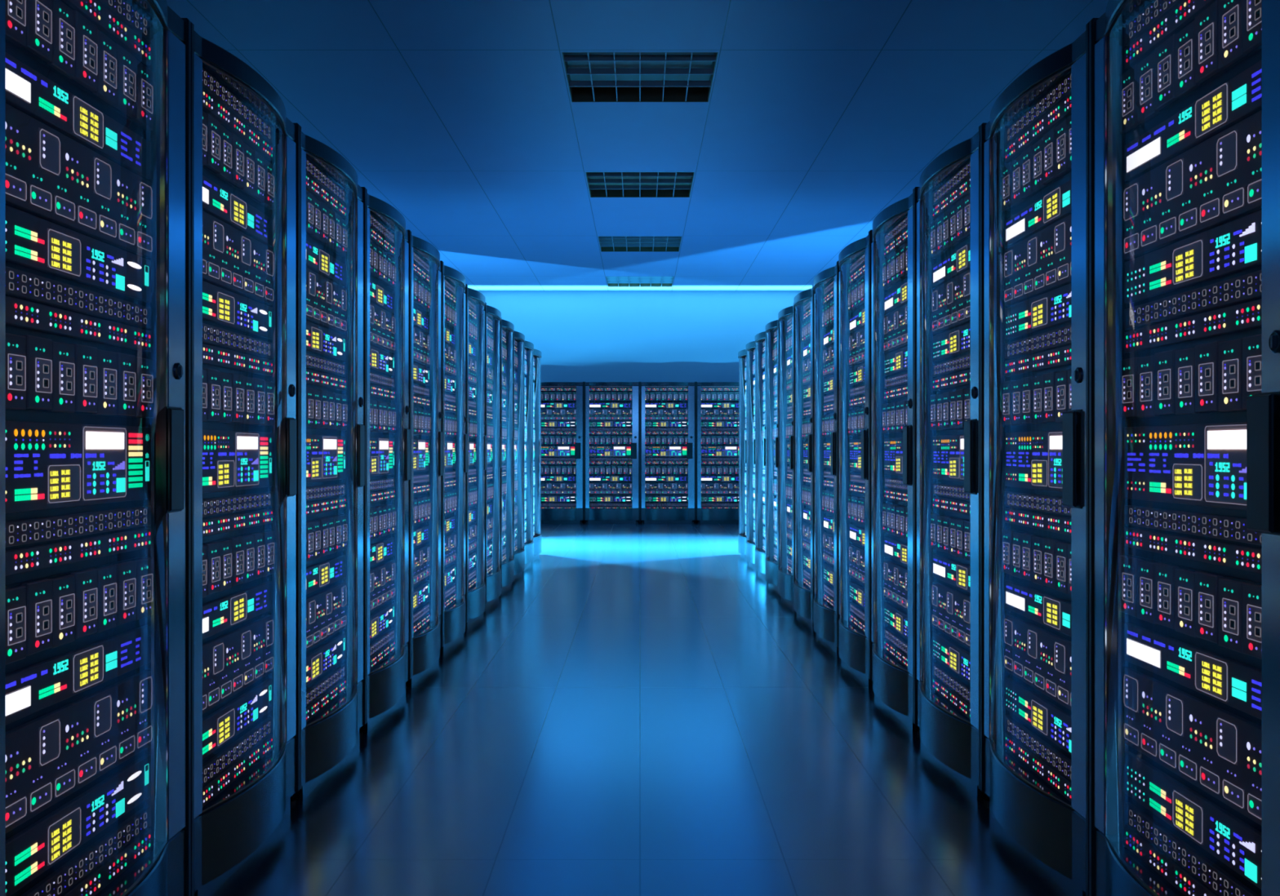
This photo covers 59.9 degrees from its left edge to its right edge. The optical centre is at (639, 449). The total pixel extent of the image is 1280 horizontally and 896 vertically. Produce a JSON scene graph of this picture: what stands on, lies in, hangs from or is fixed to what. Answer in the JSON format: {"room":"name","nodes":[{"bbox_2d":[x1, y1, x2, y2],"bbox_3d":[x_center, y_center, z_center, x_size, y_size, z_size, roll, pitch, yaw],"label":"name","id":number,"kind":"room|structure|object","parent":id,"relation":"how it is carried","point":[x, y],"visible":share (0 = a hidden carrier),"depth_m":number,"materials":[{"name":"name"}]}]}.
{"room":"server room","nodes":[
{"label":"server room","id":0,"kind":"room"},
{"bbox_2d":[166,0,1108,291],"bbox_3d":[0.000,-2.422,7.000,8.400,0.004,20.000,0,0,0],"label":"ceiling","id":1,"kind":"structure","parent":0,"point":[819,117],"depth_m":7.93,"materials":[{"name":"paint"}]},
{"bbox_2d":[561,52,718,102],"bbox_3d":[0.000,-2.473,7.255,0.956,0.106,0.975,0,0,0],"label":"ceiling light","id":2,"kind":"object","parent":1,"relation":"attached to","point":[591,77],"visible":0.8,"depth_m":7.40,"materials":[{"name":"black metal"}]},
{"bbox_2d":[585,172,694,197],"bbox_3d":[0.000,-2.473,10.184,0.956,0.106,0.975,0,0,0],"label":"ceiling light","id":3,"kind":"object","parent":1,"relation":"attached to","point":[600,184],"visible":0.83,"depth_m":10.33,"materials":[{"name":"black metal"}]},
{"bbox_2d":[598,236,681,252],"bbox_3d":[0.000,-2.473,13.111,0.956,0.106,0.975,0,0,0],"label":"ceiling light","id":4,"kind":"object","parent":1,"relation":"attached to","point":[607,244],"visible":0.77,"depth_m":13.26,"materials":[{"name":"black metal"}]},
{"bbox_2d":[605,276,674,286],"bbox_3d":[0.000,-2.473,16.040,0.956,0.106,0.975,0,0,0],"label":"ceiling light","id":5,"kind":"object","parent":1,"relation":"attached to","point":[611,281],"visible":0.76,"depth_m":16.19,"materials":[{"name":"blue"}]},
{"bbox_2d":[212,520,1067,895],"bbox_3d":[0.000,1.096,7.000,8.400,0.060,20.000,0,0,0],"label":"floor","id":6,"kind":"structure","parent":0,"point":[639,712],"depth_m":3.69,"materials":[{"name":"tile"}]},
{"bbox_2d":[0,0,191,895],"bbox_3d":[-1.384,0.050,2.104,0.828,2.032,0.799,0,0,0],"label":"tall cabinet","id":7,"kind":"object","parent":6,"relation":"on","point":[95,95],"visible":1,"depth_m":2.16,"materials":[{"name":"black metal"}]},
{"bbox_2d":[5,506,151,547],"bbox_3d":[-1.070,0.144,2.094,0.013,0.042,0.654,0,0,0],"label":"switch","id":8,"kind":"object","parent":7,"relation":"attached to","point":[60,527],"depth_m":2.10,"materials":[{"name":"grey metal"}]},
{"bbox_2d":[5,266,151,328],"bbox_3d":[-1.070,-0.285,2.094,0.013,0.045,0.654,0,0,0],"label":"switch","id":9,"kind":"object","parent":7,"relation":"attached to","point":[36,287],"depth_m":2.10,"materials":[{"name":"grey metal"}]},
{"bbox_2d":[20,805,151,895],"bbox_3d":[-1.070,0.798,2.094,0.013,0.045,0.654,0,0,0],"label":"switch","id":10,"kind":"object","parent":7,"relation":"attached to","point":[77,869],"depth_m":2.17,"materials":[{"name":"grey metal"}]},
{"bbox_2d":[106,651,117,671],"bbox_3d":[-1.064,0.426,2.236,0.001,0.033,0.046,0,0,0],"label":"lamp","id":11,"kind":"object","parent":7,"relation":"attached to","point":[111,656],"depth_m":2.24,"materials":[{"name":"teal plastic"}]},
{"bbox_2d":[106,127,117,150],"bbox_3d":[-1.064,-0.625,2.236,0.001,0.033,0.046,0,0,0],"label":"lamp","id":12,"kind":"object","parent":7,"relation":"attached to","point":[111,132],"depth_m":2.24,"materials":[{"name":"teal plastic"}]},
{"bbox_2d":[115,798,124,817],"bbox_3d":[-1.064,0.734,2.273,0.001,0.029,0.037,0,0,0],"label":"lamp","id":13,"kind":"object","parent":7,"relation":"attached to","point":[120,802],"depth_m":2.27,"materials":[{"name":"teal plastic"}]},
{"bbox_2d":[115,274,124,291],"bbox_3d":[-1.064,-0.342,2.273,0.001,0.029,0.037,0,0,0],"label":"lamp","id":14,"kind":"object","parent":7,"relation":"on","point":[120,278],"depth_m":2.27,"materials":[{"name":"teal plastic"}]},
{"bbox_2d":[116,477,125,492],"bbox_3d":[-1.063,0.073,2.273,0.001,0.029,0.037,0,0,0],"label":"lamp","id":15,"kind":"object","parent":7,"relation":"attached to","point":[121,482],"depth_m":2.27,"materials":[{"name":"teal plastic"}]},
{"bbox_2d":[96,0,151,43],"bbox_3d":[-1.070,-0.908,2.094,0.013,0.045,0.654,0,0,0],"label":"switch","id":16,"kind":"object","parent":7,"relation":"attached to","point":[131,15],"depth_m":2.33,"materials":[{"name":"grey"}]},
{"bbox_2d":[127,793,141,804],"bbox_3d":[-1.064,0.735,2.338,0.001,0.010,0.066,0,0,0],"label":"lamp","id":17,"kind":"object","parent":7,"relation":"attached to","point":[132,798],"depth_m":2.34,"materials":[{"name":"grey plastic"}]},
{"bbox_2d":[127,770,141,781],"bbox_3d":[-1.064,0.688,2.338,0.001,0.011,0.066,0,0,0],"label":"lamp","id":18,"kind":"object","parent":7,"relation":"attached to","point":[132,775],"depth_m":2.34,"materials":[{"name":"grey plastic"}]},
{"bbox_2d":[127,284,141,291],"bbox_3d":[-1.064,-0.340,2.338,0.001,0.010,0.066,0,0,0],"label":"lamp","id":19,"kind":"object","parent":7,"relation":"attached to","point":[131,287],"depth_m":2.33,"materials":[{"name":"grey plastic"}]},
{"bbox_2d":[127,262,141,269],"bbox_3d":[-1.064,-0.388,2.338,0.001,0.011,0.066,0,0,0],"label":"lamp","id":20,"kind":"object","parent":7,"relation":"attached to","point":[131,265],"depth_m":2.33,"materials":[{"name":"grey plastic"}]},
{"bbox_2d":[190,21,299,895],"bbox_3d":[-1.384,0.050,2.904,0.828,2.032,0.799,0,0,0],"label":"tall cabinet","id":21,"kind":"object","parent":6,"relation":"on","point":[245,148],"visible":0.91,"depth_m":2.95,"materials":[{"name":"black metal"}]},
{"bbox_2d":[202,716,272,786],"bbox_3d":[-1.070,0.798,2.893,0.013,0.045,0.654,0,0,0],"label":"switch","id":22,"kind":"object","parent":21,"relation":"attached to","point":[220,763],"depth_m":2.94,"materials":[{"name":"grey"}]},
{"bbox_2d":[202,492,272,516],"bbox_3d":[-1.070,0.144,2.893,0.013,0.042,0.654,0,0,0],"label":"switch","id":23,"kind":"object","parent":21,"relation":"attached to","point":[214,504],"depth_m":2.94,"materials":[{"name":"grey metal"}]},
{"bbox_2d":[202,323,272,358],"bbox_3d":[-1.070,-0.285,2.893,0.013,0.045,0.654,0,0,0],"label":"switch","id":24,"kind":"object","parent":21,"relation":"attached to","point":[224,338],"depth_m":2.93,"materials":[{"name":"grey metal"}]},
{"bbox_2d":[202,67,272,143],"bbox_3d":[-1.070,-0.908,2.893,0.013,0.045,0.654,0,0,0],"label":"switch","id":25,"kind":"object","parent":21,"relation":"attached to","point":[216,87],"depth_m":2.93,"materials":[{"name":"grey"}]},
{"bbox_2d":[247,598,253,613],"bbox_3d":[-1.064,0.426,3.036,0.001,0.033,0.046,0,0,0],"label":"lamp","id":26,"kind":"object","parent":21,"relation":"attached to","point":[250,601],"depth_m":3.03,"materials":[{"name":"teal plastic"}]},
{"bbox_2d":[247,213,253,228],"bbox_3d":[-1.064,-0.625,3.036,0.001,0.033,0.046,0,0,0],"label":"lamp","id":27,"kind":"object","parent":21,"relation":"attached to","point":[250,215],"depth_m":3.03,"materials":[{"name":"teal plastic"}]},
{"bbox_2d":[253,707,257,721],"bbox_3d":[-1.064,0.734,3.074,0.001,0.029,0.037,0,0,0],"label":"lamp","id":28,"kind":"object","parent":21,"relation":"attached to","point":[255,709],"depth_m":3.07,"materials":[{"name":"teal plastic"}]},
{"bbox_2d":[253,320,257,332],"bbox_3d":[-1.064,-0.342,3.074,0.001,0.029,0.037,0,0,0],"label":"lamp","id":29,"kind":"object","parent":21,"relation":"on","point":[255,322],"depth_m":3.07,"materials":[{"name":"teal plastic"}]},
{"bbox_2d":[253,470,258,481],"bbox_3d":[-1.063,0.073,3.074,0.001,0.029,0.037,0,0,0],"label":"lamp","id":30,"kind":"object","parent":21,"relation":"attached to","point":[255,472],"depth_m":3.08,"materials":[{"name":"teal plastic"}]},
{"bbox_2d":[259,706,266,712],"bbox_3d":[-1.064,0.735,3.139,0.001,0.010,0.066,0,0,0],"label":"lamp","id":31,"kind":"object","parent":21,"relation":"attached to","point":[262,708],"depth_m":3.14,"materials":[{"name":"grey plastic"}]},
{"bbox_2d":[259,689,266,696],"bbox_3d":[-1.064,0.688,3.139,0.001,0.011,0.066,0,0,0],"label":"lamp","id":32,"kind":"object","parent":21,"relation":"attached to","point":[262,692],"depth_m":3.14,"materials":[{"name":"grey plastic"}]},
{"bbox_2d":[259,326,266,331],"bbox_3d":[-1.064,-0.340,3.139,0.001,0.010,0.066,0,0,0],"label":"lamp","id":33,"kind":"object","parent":21,"relation":"attached to","point":[261,328],"depth_m":3.13,"materials":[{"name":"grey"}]},
{"bbox_2d":[259,310,266,315],"bbox_3d":[-1.064,-0.388,3.139,0.001,0.011,0.066,0,0,0],"label":"lamp","id":34,"kind":"object","parent":21,"relation":"attached to","point":[261,312],"depth_m":3.13,"materials":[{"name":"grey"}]},
{"bbox_2d":[290,125,365,804],"bbox_3d":[-1.384,0.050,3.704,0.828,2.032,0.799,0,0,0],"label":"tall cabinet","id":35,"kind":"object","parent":6,"relation":"on","point":[332,203],"visible":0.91,"depth_m":3.77,"materials":[{"name":"black metal"}]},
{"bbox_2d":[306,663,346,706],"bbox_3d":[-1.070,0.798,3.693,0.013,0.045,0.654,0,0,0],"label":"switch","id":36,"kind":"object","parent":35,"relation":"attached to","point":[322,686],"depth_m":3.77,"materials":[{"name":"grey metal"}]},
{"bbox_2d":[306,483,346,501],"bbox_3d":[-1.070,0.144,3.693,0.013,0.042,0.654,0,0,0],"label":"switch","id":37,"kind":"object","parent":35,"relation":"attached to","point":[314,491],"depth_m":3.78,"materials":[{"name":"grey metal"}]},
{"bbox_2d":[306,353,346,377],"bbox_3d":[-1.070,-0.285,3.693,0.013,0.045,0.654,0,0,0],"label":"switch","id":38,"kind":"object","parent":35,"relation":"attached to","point":[323,365],"depth_m":3.78,"materials":[{"name":"grey metal"}]},
{"bbox_2d":[306,158,346,204],"bbox_3d":[-1.070,-0.908,3.693,0.013,0.045,0.654,0,0,0],"label":"switch","id":39,"kind":"object","parent":35,"relation":"attached to","point":[316,172],"depth_m":3.76,"materials":[{"name":"grey"}]},
{"bbox_2d":[329,567,333,578],"bbox_3d":[-1.064,0.426,3.836,0.001,0.033,0.046,0,0,0],"label":"lamp","id":40,"kind":"object","parent":35,"relation":"attached to","point":[331,569],"depth_m":3.83,"materials":[{"name":"teal plastic"}]},
{"bbox_2d":[329,262,333,274],"bbox_3d":[-1.064,-0.625,3.836,0.001,0.033,0.046,0,0,0],"label":"lamp","id":41,"kind":"object","parent":35,"relation":"attached to","point":[331,264],"depth_m":3.83,"materials":[{"name":"teal plastic"}]},
{"bbox_2d":[333,654,336,665],"bbox_3d":[-1.064,0.734,3.873,0.001,0.029,0.037,0,0,0],"label":"lamp","id":42,"kind":"object","parent":35,"relation":"attached to","point":[334,655],"depth_m":3.87,"materials":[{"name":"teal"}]},
{"bbox_2d":[333,346,336,355],"bbox_3d":[-1.064,-0.342,3.873,0.001,0.029,0.037,0,0,0],"label":"lamp","id":43,"kind":"object","parent":35,"relation":"on","point":[334,348],"depth_m":3.87,"materials":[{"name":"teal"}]},
{"bbox_2d":[333,466,337,475],"bbox_3d":[-1.063,0.073,3.873,0.001,0.029,0.037,0,0,0],"label":"lamp","id":44,"kind":"object","parent":35,"relation":"attached to","point":[335,467],"depth_m":3.88,"materials":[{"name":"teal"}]},
{"bbox_2d":[359,188,410,736],"bbox_3d":[-1.384,0.050,4.504,0.828,2.032,0.799,0,0,0],"label":"tall cabinet","id":45,"kind":"object","parent":6,"relation":"on","point":[388,240],"visible":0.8,"depth_m":4.62,"materials":[{"name":"black metal"}]},
{"bbox_2d":[369,628,394,657],"bbox_3d":[-1.070,0.798,4.494,0.013,0.045,0.654,0,0,0],"label":"switch","id":46,"kind":"object","parent":45,"relation":"attached to","point":[384,641],"depth_m":4.59,"materials":[{"name":"grey metal"}]},
{"bbox_2d":[369,477,394,491],"bbox_3d":[-1.070,0.144,4.494,0.013,0.042,0.654,0,0,0],"label":"switch","id":47,"kind":"object","parent":45,"relation":"attached to","point":[376,484],"depth_m":4.60,"materials":[{"name":"grey metal"}]},
{"bbox_2d":[369,371,394,388],"bbox_3d":[-1.070,-0.285,4.494,0.013,0.045,0.654,0,0,0],"label":"switch","id":48,"kind":"object","parent":45,"relation":"attached to","point":[378,380],"depth_m":4.59,"materials":[{"name":"grey metal"}]},
{"bbox_2d":[369,213,394,245],"bbox_3d":[-1.070,-0.908,4.494,0.013,0.045,0.654,0,0,0],"label":"switch","id":49,"kind":"object","parent":45,"relation":"attached to","point":[379,226],"depth_m":4.58,"materials":[{"name":"grey metal"}]},
{"bbox_2d":[405,231,443,688],"bbox_3d":[-1.384,0.050,5.304,0.828,2.032,0.799,0,0,0],"label":"tall cabinet","id":50,"kind":"object","parent":6,"relation":"on","point":[426,265],"visible":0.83,"depth_m":5.48,"materials":[{"name":"black metal"}]},
{"bbox_2d":[440,265,466,654],"bbox_3d":[-1.384,0.050,6.104,0.828,2.032,0.799,0,0,0],"label":"tall cabinet","id":51,"kind":"object","parent":6,"relation":"on","point":[455,287],"visible":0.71,"depth_m":6.33,"materials":[{"name":"black metal"}]},
{"bbox_2d":[465,284,486,629],"bbox_3d":[-1.384,0.050,6.904,0.828,2.032,0.799,0,0,0],"label":"tall cabinet","id":52,"kind":"object","parent":6,"relation":"on","point":[476,300],"visible":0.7,"depth_m":7.15,"materials":[{"name":"black metal"}]},
{"bbox_2d":[485,305,502,609],"bbox_3d":[-1.384,0.050,7.704,0.828,2.032,0.799,0,0,0],"label":"tall cabinet","id":53,"kind":"object","parent":6,"relation":"on","point":[494,439],"visible":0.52,"depth_m":7.99,"materials":[{"name":"black metal"}]},
{"bbox_2d":[501,317,514,593],"bbox_3d":[-1.384,0.050,8.504,0.828,2.032,0.799,0,0,0],"label":"tall cabinet","id":54,"kind":"object","parent":6,"relation":"on","point":[507,327],"visible":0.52,"depth_m":8.79,"materials":[{"name":"black metal"}]},
{"bbox_2d":[513,331,524,580],"bbox_3d":[-1.384,0.050,9.304,0.828,2.032,0.799,0,0,0],"label":"tall cabinet","id":55,"kind":"object","parent":6,"relation":"on","point":[518,338],"visible":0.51,"depth_m":9.59,"materials":[{"name":"black metal"}]},
{"bbox_2d":[524,341,533,568],"bbox_3d":[-1.384,0.050,10.104,0.828,2.032,0.799,0,0,0],"label":"tall cabinet","id":56,"kind":"object","parent":6,"relation":"on","point":[528,346],"visible":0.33,"depth_m":10.39,"materials":[{"name":"black metal"}]},
{"bbox_2d":[533,349,541,559],"bbox_3d":[-1.384,0.050,10.904,0.828,2.032,0.799,0,0,0],"label":"tall cabinet","id":57,"kind":"object","parent":6,"relation":"on","point":[536,353],"visible":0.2,"depth_m":11.19,"materials":[{"name":"black metal"}]},
{"bbox_2d":[540,382,584,524],"bbox_3d":[-1.200,0.050,16.246,0.799,2.032,0.828,0,0,0],"label":"tall cabinet","id":58,"kind":"object","parent":6,"relation":"on","point":[562,403],"visible":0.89,"depth_m":15.93,"materials":[{"name":"black metal"}]},
{"bbox_2d":[584,382,639,524],"bbox_3d":[-0.400,0.050,16.246,0.799,2.032,0.828,0,0,0],"label":"tall cabinet","id":59,"kind":"object","parent":6,"relation":"on","point":[611,409],"visible":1,"depth_m":15.93,"materials":[{"name":"black metal"}]},
{"bbox_2d":[640,382,695,524],"bbox_3d":[0.400,0.050,16.246,0.799,2.032,0.828,0,0,0],"label":"tall cabinet","id":60,"kind":"object","parent":6,"relation":"on","point":[667,409],"visible":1,"depth_m":15.93,"materials":[{"name":"black metal"}]},
{"bbox_2d":[695,382,739,524],"bbox_3d":[1.200,0.050,16.246,0.799,2.032,0.828,0,0,0],"label":"tall cabinet","id":61,"kind":"object","parent":6,"relation":"on","point":[717,403],"visible":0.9,"depth_m":15.93,"materials":[{"name":"black metal"}]},
{"bbox_2d":[737,349,746,559],"bbox_3d":[1.384,0.050,10.904,0.828,2.032,0.799,0,0,0],"label":"tall cabinet","id":62,"kind":"object","parent":6,"relation":"on","point":[742,355],"visible":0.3,"depth_m":11.23,"materials":[{"name":"black metal"}]},
{"bbox_2d":[746,341,755,568],"bbox_3d":[1.384,0.050,10.104,0.828,2.032,0.799,0,0,0],"label":"tall cabinet","id":63,"kind":"object","parent":6,"relation":"on","point":[750,347],"visible":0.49,"depth_m":10.43,"materials":[{"name":"black metal"}]},
{"bbox_2d":[755,331,766,580],"bbox_3d":[1.384,0.050,9.304,0.828,2.032,0.799,0,0,0],"label":"tall cabinet","id":64,"kind":"object","parent":6,"relation":"on","point":[760,338],"visible":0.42,"depth_m":9.63,"materials":[{"name":"black metal"}]},
{"bbox_2d":[765,320,778,592],"bbox_3d":[1.384,0.050,8.504,0.828,2.032,0.799,0,0,0],"label":"tall cabinet","id":65,"kind":"object","parent":6,"relation":"on","point":[772,327],"visible":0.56,"depth_m":8.82,"materials":[{"name":"black metal"}]},
{"bbox_2d":[777,305,794,609],"bbox_3d":[1.384,0.050,7.704,0.828,2.032,0.799,0,0,0],"label":"tall cabinet","id":66,"kind":"object","parent":6,"relation":"on","point":[785,317],"visible":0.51,"depth_m":7.98,"materials":[{"name":"black metal"}]},
{"bbox_2d":[793,284,813,629],"bbox_3d":[1.384,0.050,6.904,0.828,2.032,0.799,0,0,0],"label":"tall cabinet","id":67,"kind":"object","parent":6,"relation":"on","point":[802,301],"visible":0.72,"depth_m":7.18,"materials":[{"name":"black metal"}]},
{"bbox_2d":[813,265,838,654],"bbox_3d":[1.384,0.050,6.104,0.828,2.032,0.799,0,0,0],"label":"tall cabinet","id":68,"kind":"object","parent":6,"relation":"on","point":[824,283],"visible":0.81,"depth_m":6.33,"materials":[{"name":"black metal"}]},
{"bbox_2d":[836,231,871,688],"bbox_3d":[1.384,0.050,5.304,0.828,2.032,0.799,0,0,0],"label":"tall cabinet","id":69,"kind":"object","parent":6,"relation":"on","point":[853,263],"visible":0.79,"depth_m":5.47,"materials":[{"name":"black metal"}]},
{"bbox_2d":[869,188,919,735],"bbox_3d":[1.384,0.050,4.504,0.828,2.032,0.799,0,0,0],"label":"tall cabinet","id":70,"kind":"object","parent":6,"relation":"on","point":[891,237],"visible":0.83,"depth_m":4.62,"materials":[{"name":"black metal"}]},
{"bbox_2d":[884,627,907,655],"bbox_3d":[1.070,0.798,4.514,0.013,0.045,0.654,0,0,0],"label":"switch","id":71,"kind":"object","parent":70,"relation":"attached to","point":[895,641],"depth_m":4.63,"materials":[{"name":"grey metal"}]},
{"bbox_2d":[884,477,907,490],"bbox_3d":[1.070,0.144,4.514,0.013,0.042,0.654,0,0,0],"label":"switch","id":72,"kind":"object","parent":70,"relation":"attached to","point":[890,483],"depth_m":4.66,"materials":[{"name":"grey metal"}]},
{"bbox_2d":[884,372,907,389],"bbox_3d":[1.070,-0.285,4.514,0.013,0.045,0.654,0,0,0],"label":"switch","id":73,"kind":"object","parent":70,"relation":"attached to","point":[892,380],"depth_m":4.63,"materials":[{"name":"grey metal"}]},
{"bbox_2d":[884,216,907,246],"bbox_3d":[1.070,-0.908,4.514,0.013,0.045,0.654,0,0,0],"label":"switch","id":74,"kind":"object","parent":70,"relation":"attached to","point":[898,228],"depth_m":4.61,"materials":[{"name":"grey metal"}]},
{"bbox_2d":[914,125,989,804],"bbox_3d":[1.384,0.050,3.704,0.828,2.032,0.799,0,0,0],"label":"tall cabinet","id":75,"kind":"object","parent":6,"relation":"on","point":[947,197],"visible":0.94,"depth_m":3.78,"materials":[{"name":"black metal"}]},
{"bbox_2d":[932,662,970,703],"bbox_3d":[1.070,0.798,3.715,0.013,0.045,0.654,0,0,0],"label":"switch","id":76,"kind":"object","parent":75,"relation":"attached to","point":[957,686],"depth_m":3.80,"materials":[{"name":"grey metal"}]},
{"bbox_2d":[932,483,970,500],"bbox_3d":[1.070,0.144,3.715,0.013,0.042,0.654,0,0,0],"label":"switch","id":77,"kind":"object","parent":75,"relation":"attached to","point":[940,491],"depth_m":3.83,"materials":[{"name":"grey metal"}]},
{"bbox_2d":[932,354,970,377],"bbox_3d":[1.070,-0.285,3.715,0.013,0.045,0.654,0,0,0],"label":"switch","id":78,"kind":"object","parent":75,"relation":"attached to","point":[948,365],"depth_m":3.80,"materials":[{"name":"grey metal"}]},
{"bbox_2d":[932,160,970,205],"bbox_3d":[1.070,-0.908,3.715,0.013,0.045,0.654,0,0,0],"label":"switch","id":79,"kind":"object","parent":75,"relation":"attached to","point":[960,175],"depth_m":3.79,"materials":[{"name":"grey"}]},
{"bbox_2d":[968,576,970,586],"bbox_3d":[1.064,0.426,3.572,0.001,0.033,0.046,0,0,0],"label":"lamp","id":80,"kind":"object","parent":75,"relation":"attached to","point":[969,577],"depth_m":3.59,"materials":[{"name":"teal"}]},
{"bbox_2d":[968,250,970,261],"bbox_3d":[1.064,-0.625,3.572,0.001,0.033,0.046,0,0,0],"label":"lamp","id":81,"kind":"object","parent":75,"relation":"attached to","point":[969,251],"depth_m":3.59,"materials":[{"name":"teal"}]},
{"bbox_2d":[980,22,1088,895],"bbox_3d":[1.384,0.050,2.904,0.828,2.032,0.799,0,0,0],"label":"tall cabinet","id":82,"kind":"object","parent":6,"relation":"on","point":[1034,143],"visible":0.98,"depth_m":2.94,"materials":[{"name":"black metal"}]},
{"bbox_2d":[1004,715,1071,781],"bbox_3d":[1.070,0.798,2.914,0.013,0.045,0.654,0,0,0],"label":"switch","id":83,"kind":"object","parent":82,"relation":"attached to","point":[1043,751],"depth_m":2.97,"materials":[{"name":"grey metal"}]},
{"bbox_2d":[1004,491,1071,515],"bbox_3d":[1.070,0.144,2.914,0.013,0.042,0.654,0,0,0],"label":"switch","id":84,"kind":"object","parent":82,"relation":"attached to","point":[1020,503],"depth_m":2.99,"materials":[{"name":"grey metal"}]},
{"bbox_2d":[1004,324,1071,359],"bbox_3d":[1.070,-0.285,2.914,0.013,0.045,0.654,0,0,0],"label":"switch","id":85,"kind":"object","parent":82,"relation":"attached to","point":[1047,340],"depth_m":2.97,"materials":[{"name":"grey metal"}]},
{"bbox_2d":[1004,73,1071,146],"bbox_3d":[1.070,-0.908,2.914,0.013,0.045,0.654,0,0,0],"label":"switch","id":86,"kind":"object","parent":82,"relation":"attached to","point":[1058,91],"depth_m":2.96,"materials":[{"name":"grey"}]},
{"bbox_2d":[1062,612,1070,628],"bbox_3d":[1.064,0.426,2.772,0.001,0.033,0.046,0,0,0],"label":"lamp","id":87,"kind":"object","parent":82,"relation":"attached to","point":[1066,615],"depth_m":2.77,"materials":[{"name":"teal plastic"}]},
{"bbox_2d":[1062,190,1070,207],"bbox_3d":[1.064,-0.625,2.772,0.001,0.033,0.046,0,0,0],"label":"lamp","id":88,"kind":"object","parent":82,"relation":"attached to","point":[1066,193],"depth_m":2.77,"materials":[{"name":"teal plastic"}]},
{"bbox_2d":[1068,739,1071,752],"bbox_3d":[1.064,0.734,2.735,0.001,0.029,0.037,0,0,0],"label":"lamp","id":89,"kind":"object","parent":82,"relation":"attached to","point":[1069,740],"depth_m":2.75,"materials":[{"name":"teal plastic"}]},
{"bbox_2d":[1068,305,1071,317],"bbox_3d":[1.064,-0.342,2.735,0.001,0.029,0.037,0,0,0],"label":"lamp","id":90,"kind":"object","parent":82,"relation":"on","point":[1069,306],"depth_m":2.75,"materials":[{"name":"teal plastic"}]},
{"bbox_2d":[1088,0,1279,895],"bbox_3d":[1.384,0.050,2.104,0.828,2.032,0.799,0,0,0],"label":"tall cabinet","id":91,"kind":"object","parent":6,"relation":"on","point":[1184,95],"visible":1,"depth_m":2.19,"materials":[{"name":"black metal"}]},
{"bbox_2d":[1124,0,1183,46],"bbox_3d":[1.070,-0.908,2.115,0.013,0.045,0.654,0,0,0],"label":"switch","id":92,"kind":"object","parent":91,"relation":"attached to","point":[1147,15],"depth_m":2.34,"materials":[{"name":"grey"}]},
{"bbox_2d":[1124,802,1259,895],"bbox_3d":[1.070,0.798,2.115,0.013,0.045,0.654,0,0,0],"label":"switch","id":93,"kind":"object","parent":91,"relation":"attached to","point":[1202,869],"depth_m":2.18,"materials":[{"name":"grey"}]},
{"bbox_2d":[1124,505,1262,545],"bbox_3d":[1.070,0.144,2.115,0.013,0.042,0.654,0,0,0],"label":"switch","id":94,"kind":"object","parent":91,"relation":"attached to","point":[1194,524],"depth_m":2.15,"materials":[{"name":"grey metal"}]},
{"bbox_2d":[1124,270,1262,329],"bbox_3d":[1.070,-0.285,2.115,0.013,0.045,0.654,0,0,0],"label":"switch","id":95,"kind":"object","parent":91,"relation":"attached to","point":[1230,291],"depth_m":2.13,"materials":[{"name":"grey"}]},
{"bbox_2d":[1231,677,1246,702],"bbox_3d":[1.064,0.426,1.972,0.001,0.033,0.046,0,0,0],"label":"lamp","id":96,"kind":"object","parent":91,"relation":"attached to","point":[1238,684],"depth_m":1.97,"materials":[{"name":"teal plastic"}]},
{"bbox_2d":[1231,84,1246,111],"bbox_3d":[1.064,-0.625,1.972,0.001,0.033,0.046,0,0,0],"label":"lamp","id":97,"kind":"object","parent":91,"relation":"attached to","point":[1238,91],"depth_m":1.97,"materials":[{"name":"teal plastic"}]},
{"bbox_2d":[1244,482,1246,499],"bbox_3d":[1.063,0.073,1.935,0.001,0.029,0.037,0,0,0],"label":"lamp","id":98,"kind":"object","parent":91,"relation":"attached to","point":[1245,483],"depth_m":1.95,"materials":[{"name":"teal plastic"}]},
{"bbox_2d":[1244,858,1257,883],"bbox_3d":[1.064,0.734,1.935,0.001,0.029,0.037,0,0,0],"label":"lamp","id":99,"kind":"object","parent":91,"relation":"attached to","point":[1251,864],"depth_m":1.93,"materials":[{"name":"teal plastic"}]},
{"bbox_2d":[1244,243,1257,263],"bbox_3d":[1.064,-0.342,1.935,0.001,0.029,0.037,0,0,0],"label":"lamp","id":100,"kind":"object","parent":91,"relation":"on","point":[1251,249],"depth_m":1.93,"materials":[{"name":"teal plastic"}]},
{"bbox_2d":[479,291,801,382],"bbox_3d":[0.000,-0.797,17.050,8.400,3.846,0.100,0,0,0],"label":"wall","id":101,"kind":"structure","parent":0,"point":[580,336],"depth_m":17.00,"materials":[{"name":"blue paint"}]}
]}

